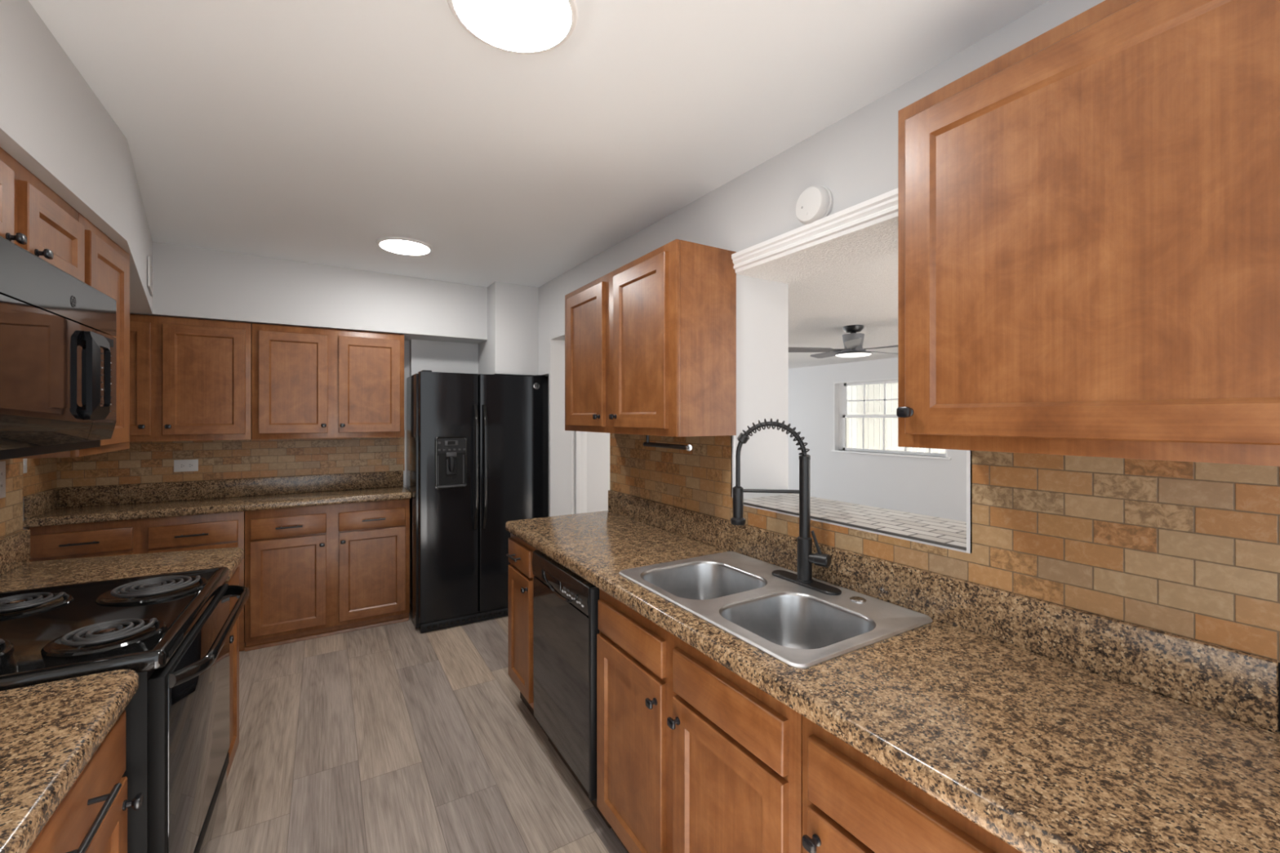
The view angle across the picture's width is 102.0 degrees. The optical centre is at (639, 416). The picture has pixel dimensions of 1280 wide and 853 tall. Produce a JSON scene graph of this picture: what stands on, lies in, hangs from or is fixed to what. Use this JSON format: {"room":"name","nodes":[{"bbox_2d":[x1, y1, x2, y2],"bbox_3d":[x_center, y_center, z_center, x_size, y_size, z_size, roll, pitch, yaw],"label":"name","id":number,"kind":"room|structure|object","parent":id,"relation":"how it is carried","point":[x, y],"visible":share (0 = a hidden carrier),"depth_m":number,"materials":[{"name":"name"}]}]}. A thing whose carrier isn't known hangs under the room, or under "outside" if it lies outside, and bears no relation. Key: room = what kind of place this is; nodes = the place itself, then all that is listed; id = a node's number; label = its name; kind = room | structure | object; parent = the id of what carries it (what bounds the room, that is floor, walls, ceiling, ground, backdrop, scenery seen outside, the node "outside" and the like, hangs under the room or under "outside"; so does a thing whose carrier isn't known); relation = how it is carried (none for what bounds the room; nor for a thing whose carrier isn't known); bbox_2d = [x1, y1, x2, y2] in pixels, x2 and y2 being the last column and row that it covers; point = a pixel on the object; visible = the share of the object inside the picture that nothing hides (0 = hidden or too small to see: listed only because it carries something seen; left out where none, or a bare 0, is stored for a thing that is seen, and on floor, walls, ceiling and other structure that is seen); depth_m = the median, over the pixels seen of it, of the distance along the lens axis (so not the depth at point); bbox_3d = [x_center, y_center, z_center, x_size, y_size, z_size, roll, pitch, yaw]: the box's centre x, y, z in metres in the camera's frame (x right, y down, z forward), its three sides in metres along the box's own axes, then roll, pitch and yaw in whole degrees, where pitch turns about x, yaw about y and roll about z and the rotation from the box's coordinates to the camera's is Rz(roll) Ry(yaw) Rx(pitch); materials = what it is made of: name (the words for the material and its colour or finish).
{"room":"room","nodes":[
{"label":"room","id":0,"kind":"room"},
{"bbox_2d":[22,496,29,529],"bbox_3d":[-2.320,0.165,1.411,0.600,2.550,4.420,0,0,-31],"label":"wall","id":1,"kind":"structure","parent":0,"point":[24,528],"depth_m":2.68,"materials":[{"name":"paint"}]},
{"bbox_2d":[0,458,22,537],"bbox_3d":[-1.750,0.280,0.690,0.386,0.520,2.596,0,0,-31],"label":"wall tile","id":2,"kind":"structure","parent":1,"relation":"attached to","point":[11,505],"depth_m":1.84,"materials":[{"name":"brown tile"}]},
{"bbox_2d":[0,461,5,498],"bbox_3d":[-2.165,0.214,1.753,0.007,0.125,0.075,0,0,-31],"label":"wall outlet","id":3,"kind":"object","parent":2,"relation":"attached to","point":[2,464],"visible":1,"depth_m":1.77,"materials":[{"name":"white plastic"}]},
{"bbox_2d":[0,470,3,478],"bbox_3d":[-2.163,0.194,1.754,0.004,0.028,0.033,0,0,-31],"label":"socket","id":4,"kind":"object","parent":3,"relation":"attached to","point":[1,471],"depth_m":1.76,"materials":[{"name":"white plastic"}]},
{"bbox_2d":[0,481,3,489],"bbox_3d":[-2.163,0.234,1.754,0.004,0.028,0.033,0,0,-31],"label":"socket","id":5,"kind":"object","parent":3,"relation":"attached to","point":[1,482],"depth_m":1.76,"materials":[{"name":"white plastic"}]},
{"bbox_2d":[0,529,30,574],"bbox_3d":[-2.110,0.468,1.677,0.021,0.116,0.492,0,0,-30],"label":"backsplash","id":6,"kind":"structure","parent":1,"relation":"attached to","point":[15,548],"depth_m":1.80,"materials":[{"name":"stone"}]},
{"bbox_2d":[22,457,57,496],"bbox_3d":[-2.981,0.255,2.351,0.006,0.310,1.514,0,0,-31],"label":"tile","id":7,"kind":"structure","parent":1,"relation":"attached to","point":[41,475],"depth_m":2.82,"materials":[{"name":"brown tile"}]},
{"bbox_2d":[22,458,26,473],"bbox_3d":[-3.157,0.240,2.657,0.012,0.100,0.075,0,0,-31],"label":"light switch","id":8,"kind":"object","parent":7,"relation":"attached to","point":[24,460],"visible":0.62,"depth_m":2.66,"materials":[{"name":"white plastic"}]},
{"bbox_2d":[23,488,59,518],"bbox_3d":[-3.265,0.468,2.835,0.020,0.116,0.356,0,0,-31],"label":"backsplash","id":9,"kind":"structure","parent":1,"relation":"attached to","point":[40,503],"depth_m":2.80,"materials":[{"name":"stone"}]},
{"bbox_2d":[0,146,84,282],"bbox_3d":[-1.614,-0.498,1.180,0.346,0.260,0.776,0,0,-31],"label":"upper cabinet","id":10,"kind":"object","parent":1,"relation":"attached to","point":[34,218],"visible":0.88,"depth_m":1.32,"materials":[{"name":"brown wood"}]},
{"bbox_2d":[0,235,115,460],"bbox_3d":[-1.585,-0.134,1.199,0.415,0.463,0.760,0,0,-31],"label":"microwave","id":11,"kind":"object","parent":1,"relation":"attached to","point":[58,331],"visible":1,"depth_m":1.23,"materials":[{"name":"black plastic"}]},
{"bbox_2d":[13,212,129,458],"bbox_3d":[-1.943,-0.253,1.721,0.346,0.750,0.483,0,0,-31],"label":"upper cabinet","id":12,"kind":"object","parent":1,"relation":"attached to","point":[107,264],"visible":0.23,"depth_m":1.83,"materials":[{"name":"brown wood"}]},
{"bbox_2d":[0,0,487,343],"bbox_3d":[-0.826,-0.847,1.089,2.380,0.526,6.220,0,0,-31],"label":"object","id":13,"kind":"structure","parent":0,"point":[52,122],"depth_m":2.95,"materials":[{"name":"paint"}]},
{"bbox_2d":[147,256,153,296],"bbox_3d":[-2.573,-0.735,2.727,0.008,0.150,0.300,0,0,-41],"label":"ceiling vent","id":14,"kind":"object","parent":13,"relation":"in","point":[150,270],"visible":1,"depth_m":2.70,"materials":[{"name":"white plastic"}]},
{"bbox_2d":[403,339,478,488],"bbox_3d":[-2.241,0.165,3.813,2.790,2.550,0.395,0,0,-31],"label":"wall","id":15,"kind":"structure","parent":0,"point":[420,355],"depth_m":4.00,"materials":[{"name":"paint"}]},
{"bbox_2d":[129,314,251,441],"bbox_3d":[-2.869,-0.219,3.078,0.930,0.718,0.384,0,0,-31],"label":"upper cabinet","id":16,"kind":"object","parent":15,"relation":"attached to","point":[190,379],"visible":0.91,"depth_m":3.04,"materials":[{"name":"brown wood"}]},
{"bbox_2d":[57,430,404,488],"bbox_3d":[-2.588,0.255,3.479,1.850,0.310,0.006,0,0,-31],"label":"wall tile","id":17,"kind":"structure","parent":15,"relation":"attached to","point":[144,462],"depth_m":3.42,"materials":[{"name":"brown tile"}]},
{"bbox_2d":[173,459,198,471],"bbox_3d":[-2.881,0.309,3.293,0.118,0.076,0.007,0,0,-31],"label":"wall outlet","id":18,"kind":"object","parent":17,"relation":"attached to","point":[180,465],"visible":1,"depth_m":3.29,"materials":[{"name":"white plastic"}]},
{"bbox_2d":[178,463,185,467],"bbox_3d":[-2.897,0.309,3.281,0.033,0.028,0.004,0,0,-31],"label":"socket","id":19,"kind":"object","parent":18,"relation":"attached to","point":[180,465],"depth_m":3.28,"materials":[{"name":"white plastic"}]},
{"bbox_2d":[186,463,193,467],"bbox_3d":[-2.863,0.309,3.302,0.033,0.028,0.004,0,0,-31],"label":"socket","id":20,"kind":"object","parent":18,"relation":"attached to","point":[188,465],"depth_m":3.30,"materials":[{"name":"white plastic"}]},
{"bbox_2d":[58,471,403,507],"bbox_3d":[-2.586,0.468,3.470,1.836,0.116,0.022,0,0,-31],"label":"backsplash","id":21,"kind":"structure","parent":15,"relation":"attached to","point":[93,495],"depth_m":3.37,"materials":[{"name":"stone"}]},
{"bbox_2d":[251,323,404,439],"bbox_3d":[-2.100,-0.219,3.545,0.862,0.718,0.384,0,0,-31],"label":"upper cabinet","id":22,"kind":"object","parent":15,"relation":"attached to","point":[307,382],"visible":1,"depth_m":3.38,"materials":[{"name":"brown wood"}]},
{"bbox_2d":[404,430,405,484],"bbox_3d":[-1.792,0.310,3.957,0.007,0.420,0.015,0,0,-31],"label":"trim","id":23,"kind":"structure","parent":15,"relation":"attached to","point":[405,430],"depth_m":3.95,"materials":[{"name":"paint"}]},
{"bbox_2d":[216,493,791,852],"bbox_3d":[0.733,1.490,4.716,9.250,0.100,10.900,0,0,-31],"label":"floor","id":24,"kind":"structure","parent":0,"point":[397,737],"depth_m":2.19,"materials":[{"name":"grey wood"}]},
{"bbox_2d":[26,709,143,852],"bbox_3d":[-1.151,1.006,0.693,0.624,0.867,0.607,0,0,-31],"label":"base cabinet","id":25,"kind":"object","parent":24,"relation":"on","point":[91,817],"visible":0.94,"depth_m":0.91,"materials":[{"name":"brown wood"}]},
{"bbox_2d":[0,669,138,852],"bbox_3d":[-1.161,0.491,0.682,0.615,0.162,0.628,0,0,-31],"label":"countertop","id":26,"kind":"structure","parent":25,"relation":"on","point":[50,731],"depth_m":0.85,"materials":[{"name":"stone"}]},
{"bbox_2d":[0,566,249,852],"bbox_3d":[-1.468,0.901,1.314,0.706,1.073,0.751,0,0,-30],"label":"electric range","id":27,"kind":"object","parent":24,"relation":"on","point":[173,629],"visible":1,"depth_m":1.27,"materials":[{"name":"black metal"}]},
{"bbox_2d":[0,566,228,691],"bbox_3d":[-1.498,0.521,1.297,0.655,0.052,0.767,0,0,-31],"label":"cooktop","id":28,"kind":"object","parent":27,"relation":"in","point":[51,633],"depth_m":1.28,"materials":[{"name":"black metal"}]},
{"bbox_2d":[29,511,245,651],"bbox_3d":[-2.877,1.006,3.058,0.897,0.867,0.386,0,0,-31],"label":"base cabinet","id":29,"kind":"object","parent":24,"relation":"on","point":[220,530],"visible":0.28,"depth_m":2.93,"materials":[{"name":"brown wood"}]},
{"bbox_2d":[223,565,245,777],"bbox_3d":[-1.770,1.006,1.804,0.624,0.867,0.365,0,0,-29],"label":"base cabinet","id":30,"kind":"object","parent":24,"relation":"on","point":[234,580],"visible":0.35,"depth_m":2.02,"materials":[{"name":"brown wood"}]},
{"bbox_2d":[0,529,244,591],"bbox_3d":[-1.833,0.491,1.842,0.665,0.162,0.500,0,0,-30],"label":"countertop","id":31,"kind":"structure","parent":30,"relation":"on","point":[17,572],"depth_m":1.81,"materials":[{"name":"stone"}]},
{"bbox_2d":[244,617,408,651],"bbox_3d":[-2.034,1.428,3.430,0.925,0.022,0.019,0,0,-31],"label":"trim toe moulding","id":32,"kind":"structure","parent":24,"relation":"on","point":[405,619],"depth_m":3.40,"materials":[{"name":"brown wood"}]},
{"bbox_2d":[244,498,409,646],"bbox_3d":[-2.093,1.006,3.534,0.929,0.867,0.386,0,0,-31],"label":"base cabinet","id":33,"kind":"object","parent":24,"relation":"on","point":[317,569],"visible":0.98,"depth_m":3.38,"materials":[{"name":"brown wood"}]},
{"bbox_2d":[22,471,411,527],"bbox_3d":[-2.487,0.491,3.315,1.848,0.162,0.388,0,0,-31],"label":"countertop","id":34,"kind":"structure","parent":33,"relation":"on","point":[93,504],"depth_m":3.24,"materials":[{"name":"stone"}]},
{"bbox_2d":[406,369,547,632],"bbox_3d":[-1.198,0.561,3.855,0.912,1.746,0.596,0,0,-31],"label":"refrigerator","id":35,"kind":"object","parent":24,"relation":"on","point":[477,444],"visible":0.95,"depth_m":3.59,"materials":[{"name":"black metal"}]},
{"bbox_2d":[506,533,548,737],"bbox_3d":[-0.337,1.006,2.594,0.614,0.867,0.398,0,0,-31],"label":"base cabinet","id":36,"kind":"object","parent":24,"relation":"on","point":[520,553],"visible":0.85,"depth_m":2.45,"materials":[{"name":"brown wood"}]},
{"bbox_2d":[505,489,1279,852],"bbox_3d":[0.337,0.491,1.515,0.600,0.162,2.960,0,0,-31],"label":"countertop","id":37,"kind":"structure","parent":36,"relation":"on","point":[1049,727],"depth_m":0.94,"materials":[{"name":"stone"}]},
{"bbox_2d":[618,551,932,668],"bbox_3d":[0.343,0.607,1.544,0.513,0.184,0.791,0,0,-31],"label":"sink","id":38,"kind":"object","parent":37,"relation":"in","point":[798,626],"visible":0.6,"depth_m":1.50,"materials":[{"name":"silver metal"}]},
{"bbox_2d":[730,417,841,595],"bbox_3d":[0.471,0.262,1.657,0.348,0.516,0.141,0,0,35],"label":"spring faucet","id":39,"kind":"object","parent":37,"relation":"on","point":[806,557],"visible":1,"depth_m":1.62,"materials":[{"name":"black metal"}]},
{"bbox_2d":[532,549,611,828],"bbox_3d":[-0.082,1.007,2.167,0.570,0.862,0.583,0,0,-31],"label":"dishwasher","id":40,"kind":"object","parent":24,"relation":"on","point":[566,629],"visible":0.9,"depth_m":1.96,"materials":[{"name":"black plastic"}]},
{"bbox_2d":[596,588,802,852],"bbox_3d":[0.309,1.006,1.538,0.606,0.867,0.883,0,0,-31],"label":"base cabinet","id":41,"kind":"object","parent":24,"relation":"on","point":[693,756],"visible":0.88,"depth_m":1.33,"materials":[{"name":"brown wood"}]},
{"bbox_2d":[802,715,1022,852],"bbox_3d":[0.809,1.006,0.708,0.614,0.867,1.048,0,0,-31],"label":"base cabinet","id":42,"kind":"object","parent":24,"relation":"on","point":[852,803],"visible":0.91,"depth_m":0.89,"materials":[{"name":"brown wood"}]},
{"bbox_2d":[478,281,537,376],"bbox_3d":[-1.032,-0.711,4.034,0.326,0.798,0.486,0,0,-31],"label":"wall","id":43,"kind":"structure","parent":0,"point":[510,348],"depth_m":3.83,"materials":[{"name":"paint"}]},
{"bbox_2d":[27,0,1049,368],"bbox_3d":[0.750,-1.060,4.697,9.160,0.300,10.950,0,0,-31],"label":"ceiling","id":44,"kind":"structure","parent":0,"point":[313,131],"depth_m":1.66,"materials":[{"name":"paint"}]},
{"bbox_2d":[376,236,432,255],"bbox_3d":[-1.344,-0.972,2.969,0.292,0.024,0.292,0,0,-31],"label":"recessed light","id":45,"kind":"object","parent":44,"relation":"in","point":[403,246],"visible":1,"depth_m":2.92,"materials":[{"name":"paint"}]},
{"bbox_2d":[379,240,429,254],"bbox_3d":[-1.344,-0.966,2.969,0.266,0.012,0.266,0,0,-31],"label":"diffuser","id":46,"kind":"object","parent":45,"relation":"attached to","point":[399,246],"depth_m":2.94,"materials":[{"name":"white plastic"}]},
{"bbox_2d":[446,0,577,54],"bbox_3d":[-0.296,-0.954,1.215,0.300,0.024,0.300,0,0,-31],"label":"recessed light","id":47,"kind":"object","parent":44,"relation":"in","point":[524,27],"visible":1,"depth_m":1.24,"materials":[{"name":"plastic"}]},
{"bbox_2d":[788,324,897,358],"bbox_3d":[2.194,-0.759,5.253,1.314,0.301,1.381,0,0,-31],"label":"ceiling fan","id":48,"kind":"object","parent":44,"relation":"hanging from","point":[853,342],"visible":0.98,"depth_m":5.17,"materials":[{"name":"black metal"}]},
{"bbox_2d":[835,352,871,357],"bbox_3d":[2.149,-0.618,5.226,0.344,0.018,0.344,0,0,-31],"label":"diffuser","id":49,"kind":"object","parent":48,"relation":"attached to","point":[840,354],"depth_m":5.16,"materials":[{"name":"white"}]},
{"bbox_2d":[545,376,548,516],"bbox_3d":[-0.833,0.165,4.260,0.080,2.550,1.094,0,0,-31],"label":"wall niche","id":50,"kind":"object","parent":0,"point":[545,376],"visible":0.07,"depth_m":3.97,"materials":[{"name":"paint"}]},
{"bbox_2d":[788,357,966,521],"bbox_3d":[4.569,0.190,7.077,0.160,2.500,10.850,0,0,-31],"label":"wall","id":51,"kind":"structure","parent":0,"point":[934,487],"depth_m":8.54,"materials":[{"name":"paint"}]},
{"bbox_2d":[831,377,951,459],"bbox_3d":[3.895,0.003,8.148,0.200,1.195,1.980,0,0,-31],"label":"window","id":52,"kind":"structure","parent":51,"relation":"in","point":[840,388],"depth_m":8.59,"materials":[{"name":"paint"}]},
{"bbox_2d":[537,0,1279,732],"bbox_3d":[0.559,0.165,2.019,0.300,2.550,6.370,0,0,-31],"label":"wall","id":53,"kind":"structure","parent":0,"point":[855,157],"depth_m":1.97,"materials":[{"name":"paint"}]},
{"bbox_2d":[548,280,571,516],"bbox_3d":[-0.577,0.165,3.758,0.164,2.550,0.030,0,0,-31],"label":"door frame","id":54,"kind":"structure","parent":53,"relation":"attached to","point":[559,439],"depth_m":3.73,"materials":[{"name":"paint"}]},
{"bbox_2d":[564,239,736,436],"bbox_3d":[-0.031,-0.285,2.370,0.332,0.715,1.018,0,0,-31],"label":"upper cabinet","id":55,"kind":"object","parent":53,"relation":"attached to","point":[651,341],"visible":1,"depth_m":2.00,"materials":[{"name":"brown wood"}]},
{"bbox_2d":[643,435,692,451],"bbox_3d":[0.099,0.098,2.013,0.031,0.052,0.312,0,0,-31],"label":"towel bar","id":56,"kind":"object","parent":55,"relation":"attached to","point":[688,447],"visible":0.9,"depth_m":2.00,"materials":[{"name":"black metal"}]},
{"bbox_2d":[731,188,897,273],"bbox_3d":[0.585,-0.595,1.658,0.030,0.069,0.906,0,0,-31],"label":"trim","id":57,"kind":"structure","parent":53,"relation":"attached to","point":[882,208],"depth_m":1.65,"materials":[{"name":"paint"}]},
{"bbox_2d":[795,185,833,225],"bbox_3d":[0.559,-0.686,1.683,0.048,0.126,0.126,0,0,-31],"label":"smoke detector","id":58,"kind":"object","parent":53,"relation":"attached to","point":[815,203],"visible":0.97,"depth_m":1.65,"materials":[{"name":"white plastic"}]},
{"bbox_2d":[731,435,972,553],"bbox_3d":[0.596,-0.110,1.669,0.012,0.900,0.895,0,0,-31],"label":"trim","id":59,"kind":"structure","parent":53,"relation":"attached to","point":[969,537],"depth_m":1.29,"materials":[{"name":"paint"}]},
{"bbox_2d":[743,493,966,552],"bbox_3d":[0.735,0.334,1.754,0.338,0.013,0.869,0,0,-31],"label":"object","id":60,"kind":"structure","parent":53,"relation":"attached to","point":[945,533],"depth_m":1.64,"materials":[{"name":"tile"}]},
{"bbox_2d":[608,489,1278,731],"bbox_3d":[0.449,0.468,1.889,0.021,0.116,2.388,0,0,-31],"label":"backsplash","id":61,"kind":"structure","parent":53,"relation":"attached to","point":[1242,686],"depth_m":1.15,"materials":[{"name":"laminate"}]},
{"bbox_2d":[609,433,1279,662],"bbox_3d":[0.659,0.240,1.559,0.006,0.400,3.180,0,0,-31],"label":"wall tile","id":62,"kind":"structure","parent":53,"relation":"attached to","point":[1188,549],"depth_m":1.07,"materials":[{"name":"brown tile"}]},
{"bbox_2d":[896,0,1279,466],"bbox_3d":[0.867,-0.306,0.893,0.332,0.744,0.744,0,0,-31],"label":"upper cabinet","id":63,"kind":"object","parent":53,"relation":"attached to","point":[1089,213],"visible":1,"depth_m":0.83,"materials":[{"name":"brown wood"}]},
{"bbox_3d":[-0.250,0.190,4.494,1.160,2.500,0.100,0,0,-31],"label":"wall","id":64,"kind":"structure","parent":0,"visible":0},
{"bbox_2d":[571,431,586,514],"bbox_3d":[-0.497,0.390,4.256,0.150,2.100,0.050,0,0,-31],"label":"door frame","id":65,"kind":"structure","parent":64,"relation":"attached to","point":[579,439],"depth_m":4.23,"materials":[{"name":"paint"}]},
{"bbox_2d":[586,431,609,512],"bbox_3d":[-0.118,0.415,4.508,0.760,2.030,0.009,0,0,-31],"label":"hall door","id":66,"kind":"structure","parent":64,"relation":"in","point":[597,443],"depth_m":4.36,"materials":[{"name":"paint"}]},
{"label":"outside","id":67,"kind":"structure","parent":0,"visible":0},
{"bbox_3d":[9.391,1.640,15.068,16.300,0.200,28.000,0,0,-31],"label":"ground","id":68,"kind":"structure","parent":67,"visible":0},
{"bbox_2d":[846,382,945,453],"bbox_3d":[4.848,0.353,13.185,0.060,2.374,13.500,0,0,-31],"label":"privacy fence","id":69,"kind":"object","parent":68,"relation":"on","point":[873,426],"visible":0.02,"depth_m":12.14,"materials":[{"name":"white"}]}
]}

